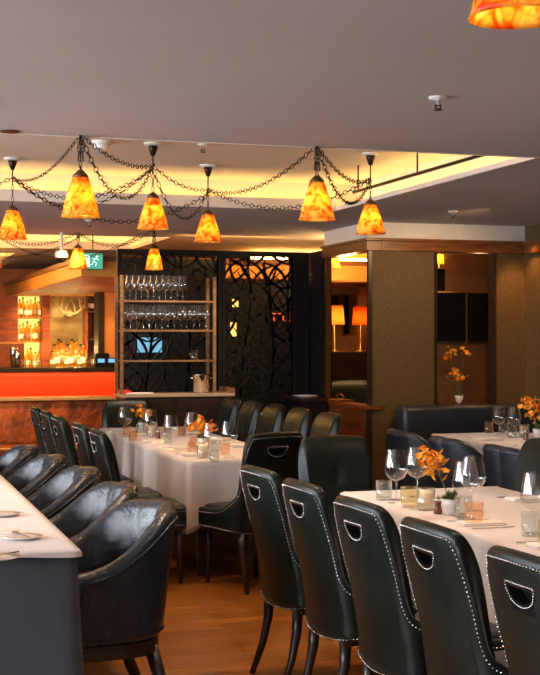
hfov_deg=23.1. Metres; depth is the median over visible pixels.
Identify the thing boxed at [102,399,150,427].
dining chair
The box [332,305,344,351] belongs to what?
table lamp
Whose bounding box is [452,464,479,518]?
wine glass
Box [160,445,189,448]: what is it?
napkin
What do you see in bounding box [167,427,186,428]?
napkin
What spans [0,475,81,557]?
tablecloth
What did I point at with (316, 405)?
stand
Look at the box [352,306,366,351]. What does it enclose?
table lamp
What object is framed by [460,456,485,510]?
wine glass
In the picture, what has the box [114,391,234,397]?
countertop
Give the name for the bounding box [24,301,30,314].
liquor bottle
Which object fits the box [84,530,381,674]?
floor
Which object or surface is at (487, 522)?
napkin
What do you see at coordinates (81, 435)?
dining chair
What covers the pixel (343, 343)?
wall
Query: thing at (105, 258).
trim
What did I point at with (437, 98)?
sprinkler head
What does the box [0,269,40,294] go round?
wall
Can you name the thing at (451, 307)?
wall panel
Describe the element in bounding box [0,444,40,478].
armchair
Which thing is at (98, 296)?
trim
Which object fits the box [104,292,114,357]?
wall
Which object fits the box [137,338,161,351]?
wall monitor
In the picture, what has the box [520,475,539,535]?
wine glass
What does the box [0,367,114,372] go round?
countertop
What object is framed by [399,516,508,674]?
dining chair
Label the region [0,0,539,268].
ceiling
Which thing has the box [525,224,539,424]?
wall
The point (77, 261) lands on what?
pendant lamp
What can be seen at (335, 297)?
framed picture
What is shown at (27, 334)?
liquor bottle
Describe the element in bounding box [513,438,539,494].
dining chair
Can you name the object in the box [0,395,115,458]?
bar counter
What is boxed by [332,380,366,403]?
dining chair
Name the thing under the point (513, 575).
dining chair
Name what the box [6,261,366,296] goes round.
ceiling
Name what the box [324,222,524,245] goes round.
wall
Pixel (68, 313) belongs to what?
antler mount
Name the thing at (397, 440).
armchair
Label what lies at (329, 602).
dining chair
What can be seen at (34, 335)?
liquor bottle
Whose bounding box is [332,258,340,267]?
pendant lamp
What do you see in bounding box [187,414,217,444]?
potted flowers
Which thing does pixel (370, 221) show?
pendant lamp
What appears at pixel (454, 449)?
armchair
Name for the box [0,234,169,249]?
trim
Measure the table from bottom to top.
0.746 m
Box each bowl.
[384,449,407,480]
[452,464,479,496]
[460,456,485,489]
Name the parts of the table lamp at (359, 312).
lamp shade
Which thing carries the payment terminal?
on the bar counter at (22, 381)
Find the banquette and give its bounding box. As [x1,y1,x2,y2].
[395,403,537,439]
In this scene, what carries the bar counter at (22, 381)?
on the floor
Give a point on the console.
(170, 406)
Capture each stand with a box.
[282,395,328,436]
[437,269,444,290]
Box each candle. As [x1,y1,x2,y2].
[147,425,156,436]
[197,443,208,457]
[417,487,434,510]
[520,424,528,436]
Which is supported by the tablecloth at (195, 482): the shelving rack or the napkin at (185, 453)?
the napkin at (185, 453)
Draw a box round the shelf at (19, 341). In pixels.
[19,341,41,342]
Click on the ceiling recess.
(5, 194)
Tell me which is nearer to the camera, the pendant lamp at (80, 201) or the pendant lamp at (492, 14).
the pendant lamp at (492, 14)
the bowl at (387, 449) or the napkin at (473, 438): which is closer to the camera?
the bowl at (387, 449)
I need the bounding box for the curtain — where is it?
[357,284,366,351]
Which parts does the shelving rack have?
frame, shelf, shelf, shelf, frame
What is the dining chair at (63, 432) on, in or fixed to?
on the floor
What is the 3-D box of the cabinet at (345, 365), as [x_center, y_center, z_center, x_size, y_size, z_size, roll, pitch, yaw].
[0.840,0.854,14.546,0.621,1.391,0.350,0,0,-17]
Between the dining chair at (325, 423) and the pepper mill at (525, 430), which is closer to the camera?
the dining chair at (325, 423)
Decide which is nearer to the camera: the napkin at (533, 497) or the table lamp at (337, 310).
the napkin at (533, 497)
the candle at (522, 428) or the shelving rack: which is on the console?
the shelving rack
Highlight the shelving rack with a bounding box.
[115,276,215,393]
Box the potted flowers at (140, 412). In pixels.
[130,404,152,430]
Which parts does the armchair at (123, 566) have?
seat rail, nailhead trim, leg, leg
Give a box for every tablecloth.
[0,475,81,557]
[99,426,244,534]
[340,486,539,624]
[431,432,534,455]
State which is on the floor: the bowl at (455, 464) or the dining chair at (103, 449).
the dining chair at (103, 449)
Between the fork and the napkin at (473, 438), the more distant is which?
the napkin at (473, 438)
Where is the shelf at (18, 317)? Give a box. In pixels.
[18,317,41,318]
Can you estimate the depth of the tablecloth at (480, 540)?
5.89 m
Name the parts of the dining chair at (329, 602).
nailhead trim, leg, nailhead trim, leg, nailhead trim, seat rail, seat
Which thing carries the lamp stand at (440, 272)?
on the niche shelf at (437, 291)
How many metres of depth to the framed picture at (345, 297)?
16.38 m
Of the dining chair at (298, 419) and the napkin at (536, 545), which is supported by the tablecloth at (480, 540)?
the napkin at (536, 545)
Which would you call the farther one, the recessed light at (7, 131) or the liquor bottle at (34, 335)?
the liquor bottle at (34, 335)
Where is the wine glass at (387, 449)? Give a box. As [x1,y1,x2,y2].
[384,449,407,499]
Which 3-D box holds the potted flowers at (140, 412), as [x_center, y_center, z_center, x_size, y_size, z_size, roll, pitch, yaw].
[-1.078,0.673,11.161,0.130,0.232,0.187,0,0,43]
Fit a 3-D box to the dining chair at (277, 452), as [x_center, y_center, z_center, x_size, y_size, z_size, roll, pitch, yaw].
[-0.103,1.065,8.238,0.496,0.980,0.584,0,0,-34]
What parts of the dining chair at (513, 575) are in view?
nailhead trim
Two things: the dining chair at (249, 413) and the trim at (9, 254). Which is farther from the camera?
the trim at (9, 254)
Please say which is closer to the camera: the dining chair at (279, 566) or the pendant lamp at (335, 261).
the dining chair at (279, 566)
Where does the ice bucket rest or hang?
on the console
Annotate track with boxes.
[352,153,483,193]
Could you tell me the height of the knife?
0.004 m
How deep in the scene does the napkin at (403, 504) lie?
6.16 m
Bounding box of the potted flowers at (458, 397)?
[443,346,470,402]
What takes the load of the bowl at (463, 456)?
on the wine glass at (463, 456)
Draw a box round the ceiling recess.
[0,133,538,210]
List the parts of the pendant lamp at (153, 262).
lamp shade, drop chain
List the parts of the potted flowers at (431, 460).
pot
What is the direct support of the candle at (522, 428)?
on the tablecloth at (505, 441)
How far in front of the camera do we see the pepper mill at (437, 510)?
5.89 m
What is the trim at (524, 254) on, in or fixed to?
attached to the wall at (532, 232)
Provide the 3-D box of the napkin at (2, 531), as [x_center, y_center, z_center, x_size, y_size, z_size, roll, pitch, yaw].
[-1.116,0.782,5.298,0.200,0.013,0.100,0,0,4]
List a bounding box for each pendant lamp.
[0,137,209,239]
[61,135,99,218]
[68,232,87,269]
[82,136,208,229]
[145,230,162,269]
[194,147,370,242]
[299,146,334,221]
[319,147,385,234]
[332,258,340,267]
[468,0,539,29]
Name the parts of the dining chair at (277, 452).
leg, seat, nailhead trim, seat rail, leg, nailhead trim, backrest, leg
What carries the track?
hanging from the ceiling at (348, 74)
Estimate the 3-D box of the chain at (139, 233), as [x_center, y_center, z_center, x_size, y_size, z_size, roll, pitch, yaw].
[-2.030,-0.920,13.229,1.525,0.282,0.023,0,0,0]
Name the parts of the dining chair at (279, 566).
nailhead trim, leg, nailhead trim, nailhead trim, leg, backrest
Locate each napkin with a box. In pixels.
[0,529,19,535]
[111,428,134,430]
[125,433,147,435]
[141,439,168,441]
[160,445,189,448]
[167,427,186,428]
[179,452,210,455]
[184,431,210,433]
[209,437,231,439]
[226,444,244,446]
[394,501,441,507]
[454,519,506,526]
[472,437,499,439]
[504,495,539,501]
[525,542,539,549]
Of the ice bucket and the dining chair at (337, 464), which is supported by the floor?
the dining chair at (337, 464)
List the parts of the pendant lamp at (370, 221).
decorative chain, decorative chain, lamp shade, ceiling plate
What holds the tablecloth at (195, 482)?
on the table
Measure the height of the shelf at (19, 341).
0.020 m
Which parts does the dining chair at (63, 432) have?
seat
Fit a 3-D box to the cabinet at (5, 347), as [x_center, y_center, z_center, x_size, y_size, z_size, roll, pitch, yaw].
[-3.629,0.807,18.199,0.460,1.485,0.320,0,0,-17]
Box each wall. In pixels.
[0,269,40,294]
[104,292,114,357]
[121,258,290,419]
[260,251,366,351]
[309,251,331,398]
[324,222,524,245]
[372,251,523,490]
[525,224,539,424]
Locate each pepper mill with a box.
[155,429,160,438]
[433,495,442,513]
[523,429,528,439]
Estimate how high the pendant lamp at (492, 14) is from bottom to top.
0.380 m
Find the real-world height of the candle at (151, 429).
0.100 m
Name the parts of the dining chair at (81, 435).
seat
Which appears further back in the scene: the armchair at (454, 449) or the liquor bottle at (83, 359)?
the liquor bottle at (83, 359)
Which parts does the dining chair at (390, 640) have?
nailhead trim, leg, nailhead trim, seat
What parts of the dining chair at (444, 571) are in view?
nailhead trim, seat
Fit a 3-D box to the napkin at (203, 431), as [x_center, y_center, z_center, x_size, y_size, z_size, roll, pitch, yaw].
[-0.598,0.782,10.839,0.200,0.013,0.100,0,0,-20]
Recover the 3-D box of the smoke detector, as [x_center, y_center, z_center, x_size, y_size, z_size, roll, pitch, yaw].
[-1.111,-1.266,8.733,0.136,0.067,0.136,0,0,-17]
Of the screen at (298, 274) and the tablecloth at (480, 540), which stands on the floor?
the screen at (298, 274)
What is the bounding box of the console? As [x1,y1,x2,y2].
[114,386,234,433]
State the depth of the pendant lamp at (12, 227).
9.49 m
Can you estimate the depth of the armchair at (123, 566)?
5.24 m
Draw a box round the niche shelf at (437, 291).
[437,291,466,292]
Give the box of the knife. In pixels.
[12,531,30,537]
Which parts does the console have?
drawer, drawer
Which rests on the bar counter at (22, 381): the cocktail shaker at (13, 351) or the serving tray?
the cocktail shaker at (13, 351)
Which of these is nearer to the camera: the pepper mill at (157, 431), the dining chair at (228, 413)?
the pepper mill at (157, 431)
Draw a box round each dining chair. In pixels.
[29,406,80,465]
[39,410,59,453]
[51,414,133,482]
[72,422,161,497]
[88,428,185,582]
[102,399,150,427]
[197,432,302,594]
[215,397,240,438]
[234,400,261,441]
[240,464,379,674]
[246,407,311,539]
[257,403,284,433]
[282,478,417,674]
[298,435,372,501]
[310,412,340,436]
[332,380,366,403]
[333,495,504,674]
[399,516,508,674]
[486,545,539,674]
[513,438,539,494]
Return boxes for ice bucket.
[190,374,211,392]
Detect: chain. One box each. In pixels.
[0,235,83,257]
[2,233,142,259]
[7,232,78,245]
[78,230,152,246]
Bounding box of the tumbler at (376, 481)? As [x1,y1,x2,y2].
[376,481,391,499]
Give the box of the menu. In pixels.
[126,392,153,393]
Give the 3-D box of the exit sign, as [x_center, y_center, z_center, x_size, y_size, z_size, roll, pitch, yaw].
[-1.804,-0.871,13.427,0.210,0.358,0.060,0,0,-17]
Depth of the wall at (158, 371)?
13.57 m
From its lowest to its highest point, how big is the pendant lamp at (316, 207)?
0.410 m
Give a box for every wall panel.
[437,293,465,340]
[468,293,487,340]
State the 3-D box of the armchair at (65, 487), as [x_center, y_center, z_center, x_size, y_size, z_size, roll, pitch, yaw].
[-1.186,1.123,6.996,0.582,0.867,0.673,0,0,-17]
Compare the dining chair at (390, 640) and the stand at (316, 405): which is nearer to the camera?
the dining chair at (390, 640)
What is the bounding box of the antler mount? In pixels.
[50,296,88,316]
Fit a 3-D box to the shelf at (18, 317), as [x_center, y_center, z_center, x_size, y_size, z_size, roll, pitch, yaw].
[-3.578,-0.286,19.578,0.350,0.020,0.300,0,0,-17]
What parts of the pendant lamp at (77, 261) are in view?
lamp shade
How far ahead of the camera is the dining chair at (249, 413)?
11.60 m
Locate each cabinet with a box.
[0,342,24,366]
[332,352,366,380]
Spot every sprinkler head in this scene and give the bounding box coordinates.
[197,143,208,152]
[428,95,447,110]
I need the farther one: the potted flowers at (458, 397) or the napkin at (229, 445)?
the potted flowers at (458, 397)
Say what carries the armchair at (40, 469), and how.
on the floor
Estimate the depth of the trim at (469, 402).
12.40 m
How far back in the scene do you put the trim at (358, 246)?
12.25 m
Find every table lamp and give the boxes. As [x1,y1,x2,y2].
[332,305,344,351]
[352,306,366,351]
[437,254,444,268]
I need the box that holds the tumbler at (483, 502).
[464,502,483,521]
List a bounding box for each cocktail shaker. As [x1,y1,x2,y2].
[10,348,16,367]
[16,353,20,367]
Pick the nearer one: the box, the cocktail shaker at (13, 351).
the box
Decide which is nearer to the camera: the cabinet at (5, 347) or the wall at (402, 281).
the wall at (402, 281)
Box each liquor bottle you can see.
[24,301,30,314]
[24,350,30,364]
[25,321,29,337]
[32,297,37,313]
[32,323,37,337]
[53,345,60,362]
[58,341,64,361]
[67,345,73,362]
[71,341,77,361]
[80,345,86,362]
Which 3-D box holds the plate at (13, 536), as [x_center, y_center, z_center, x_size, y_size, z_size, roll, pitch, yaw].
[-0.972,0.781,5.175,0.160,0.009,0.160,0,0,-17]
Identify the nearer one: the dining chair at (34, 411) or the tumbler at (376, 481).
the tumbler at (376, 481)
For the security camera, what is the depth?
13.15 m
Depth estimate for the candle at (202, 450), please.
8.63 m
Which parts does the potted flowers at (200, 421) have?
pot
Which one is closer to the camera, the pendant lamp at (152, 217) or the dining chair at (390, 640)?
the dining chair at (390, 640)
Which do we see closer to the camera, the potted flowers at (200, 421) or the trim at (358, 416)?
the potted flowers at (200, 421)
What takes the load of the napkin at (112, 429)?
on the tablecloth at (195, 482)
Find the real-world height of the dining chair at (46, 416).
0.980 m
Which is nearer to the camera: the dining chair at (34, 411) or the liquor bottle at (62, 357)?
the dining chair at (34, 411)
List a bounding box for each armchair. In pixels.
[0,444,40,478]
[6,454,67,497]
[26,465,100,519]
[49,481,140,674]
[72,499,177,674]
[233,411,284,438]
[384,428,433,489]
[427,435,486,487]
[482,444,519,489]
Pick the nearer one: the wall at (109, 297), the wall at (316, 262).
the wall at (316, 262)
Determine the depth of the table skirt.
4.89 m
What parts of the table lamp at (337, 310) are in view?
lamp shade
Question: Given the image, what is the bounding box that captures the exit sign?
[84,234,102,269]
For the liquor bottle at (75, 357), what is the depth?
19.56 m
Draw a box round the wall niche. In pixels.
[437,253,487,402]
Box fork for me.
[472,526,513,528]
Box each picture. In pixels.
[332,294,339,304]
[342,294,349,334]
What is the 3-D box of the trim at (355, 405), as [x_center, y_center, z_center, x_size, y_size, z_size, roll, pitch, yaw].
[0.761,0.640,12.586,0.160,0.040,1.257,0,0,-17]
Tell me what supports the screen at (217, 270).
on the floor
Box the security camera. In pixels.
[55,232,67,262]
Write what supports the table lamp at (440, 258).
on the lamp stand at (440, 272)
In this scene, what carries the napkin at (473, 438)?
on the tablecloth at (505, 441)
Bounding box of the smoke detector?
[92,139,111,150]
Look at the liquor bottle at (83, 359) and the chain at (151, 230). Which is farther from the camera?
the liquor bottle at (83, 359)
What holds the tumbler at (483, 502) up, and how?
on the tablecloth at (480, 540)
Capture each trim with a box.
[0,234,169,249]
[0,253,14,260]
[4,256,366,286]
[94,292,103,362]
[251,257,366,260]
[320,238,539,257]
[324,258,330,398]
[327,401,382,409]
[327,405,365,439]
[367,251,495,465]
[437,401,491,404]
[524,254,525,397]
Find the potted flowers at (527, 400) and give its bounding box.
[518,396,539,437]
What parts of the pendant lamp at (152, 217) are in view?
decorative chain, decorative chain, lamp shade, ceiling plate, decorative chain, decorative chain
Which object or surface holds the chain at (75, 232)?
hanging from the ceiling at (348, 74)
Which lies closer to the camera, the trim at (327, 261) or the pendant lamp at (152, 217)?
the pendant lamp at (152, 217)
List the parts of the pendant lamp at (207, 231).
lamp shade, ceiling plate, decorative chain, decorative chain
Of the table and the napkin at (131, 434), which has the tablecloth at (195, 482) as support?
the napkin at (131, 434)
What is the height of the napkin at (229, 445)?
0.013 m
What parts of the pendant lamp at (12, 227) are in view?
drop chain, ceiling plate, lamp shade, decorative chain, decorative chain, decorative chain, decorative chain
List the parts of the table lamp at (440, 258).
lamp shade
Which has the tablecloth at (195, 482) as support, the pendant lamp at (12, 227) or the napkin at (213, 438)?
the napkin at (213, 438)
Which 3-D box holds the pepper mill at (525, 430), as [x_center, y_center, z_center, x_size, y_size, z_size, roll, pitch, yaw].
[1.973,0.748,10.174,0.042,0.083,0.042,0,0,-17]
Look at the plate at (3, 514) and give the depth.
5.84 m
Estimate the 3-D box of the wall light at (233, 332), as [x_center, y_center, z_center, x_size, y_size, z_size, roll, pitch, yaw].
[-0.381,-0.078,13.701,0.060,0.160,0.020,0,0,-17]
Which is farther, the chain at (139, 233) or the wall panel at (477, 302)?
the wall panel at (477, 302)
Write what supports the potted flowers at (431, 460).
on the tablecloth at (480, 540)
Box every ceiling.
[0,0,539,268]
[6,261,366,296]
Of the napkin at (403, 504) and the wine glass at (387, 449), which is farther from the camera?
the wine glass at (387, 449)
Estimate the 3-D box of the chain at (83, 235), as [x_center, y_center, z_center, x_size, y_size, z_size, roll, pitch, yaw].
[-2.635,-0.931,13.292,1.536,0.265,0.023,0,0,-18]
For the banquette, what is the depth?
11.94 m
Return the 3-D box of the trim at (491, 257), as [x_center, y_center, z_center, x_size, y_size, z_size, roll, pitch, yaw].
[1.493,0.380,12.235,1.287,2.340,0.112,0,0,-17]
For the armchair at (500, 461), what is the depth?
8.46 m
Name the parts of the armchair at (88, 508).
backrest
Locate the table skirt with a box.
[0,557,83,674]
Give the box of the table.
[196,527,205,575]
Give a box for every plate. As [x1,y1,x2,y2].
[0,511,19,516]
[0,553,20,560]
[1,533,42,539]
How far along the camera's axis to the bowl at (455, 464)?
5.74 m
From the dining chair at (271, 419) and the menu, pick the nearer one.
the dining chair at (271, 419)
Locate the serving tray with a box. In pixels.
[328,393,353,401]
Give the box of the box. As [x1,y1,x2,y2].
[117,390,130,393]
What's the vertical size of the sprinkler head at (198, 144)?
0.058 m
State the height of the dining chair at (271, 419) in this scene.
1.000 m
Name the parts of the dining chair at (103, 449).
backrest, seat, leg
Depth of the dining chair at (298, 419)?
10.34 m
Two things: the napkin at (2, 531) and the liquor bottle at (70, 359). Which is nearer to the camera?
the napkin at (2, 531)
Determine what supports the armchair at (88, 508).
on the floor
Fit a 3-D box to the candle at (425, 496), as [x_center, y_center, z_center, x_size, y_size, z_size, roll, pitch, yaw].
[0.714,0.739,6.045,0.084,0.100,0.084,0,0,-17]
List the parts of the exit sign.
panel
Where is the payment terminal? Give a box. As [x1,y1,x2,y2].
[93,353,114,366]
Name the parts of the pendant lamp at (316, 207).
lamp shade, drop chain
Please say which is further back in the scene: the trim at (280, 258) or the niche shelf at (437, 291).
the trim at (280, 258)
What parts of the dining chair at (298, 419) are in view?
backrest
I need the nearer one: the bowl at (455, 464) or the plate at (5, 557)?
the plate at (5, 557)
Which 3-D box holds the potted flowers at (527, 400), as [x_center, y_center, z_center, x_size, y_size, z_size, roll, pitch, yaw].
[2.053,0.622,10.365,0.212,0.335,0.185,0,0,17]
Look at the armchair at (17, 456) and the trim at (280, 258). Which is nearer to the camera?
the armchair at (17, 456)
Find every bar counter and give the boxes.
[0,367,115,396]
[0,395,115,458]
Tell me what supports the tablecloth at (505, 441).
on the table
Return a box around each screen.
[116,249,221,399]
[222,251,308,410]
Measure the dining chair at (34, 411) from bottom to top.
0.980 m
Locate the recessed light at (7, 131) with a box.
[0,129,19,133]
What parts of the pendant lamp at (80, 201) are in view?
lamp shade, drop chain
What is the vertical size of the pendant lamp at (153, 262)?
0.406 m
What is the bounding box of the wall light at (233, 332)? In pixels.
[230,322,235,336]
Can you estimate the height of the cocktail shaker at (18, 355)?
0.195 m
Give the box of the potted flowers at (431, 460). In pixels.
[415,445,462,514]
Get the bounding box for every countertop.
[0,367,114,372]
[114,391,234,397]
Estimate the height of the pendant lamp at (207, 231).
0.580 m

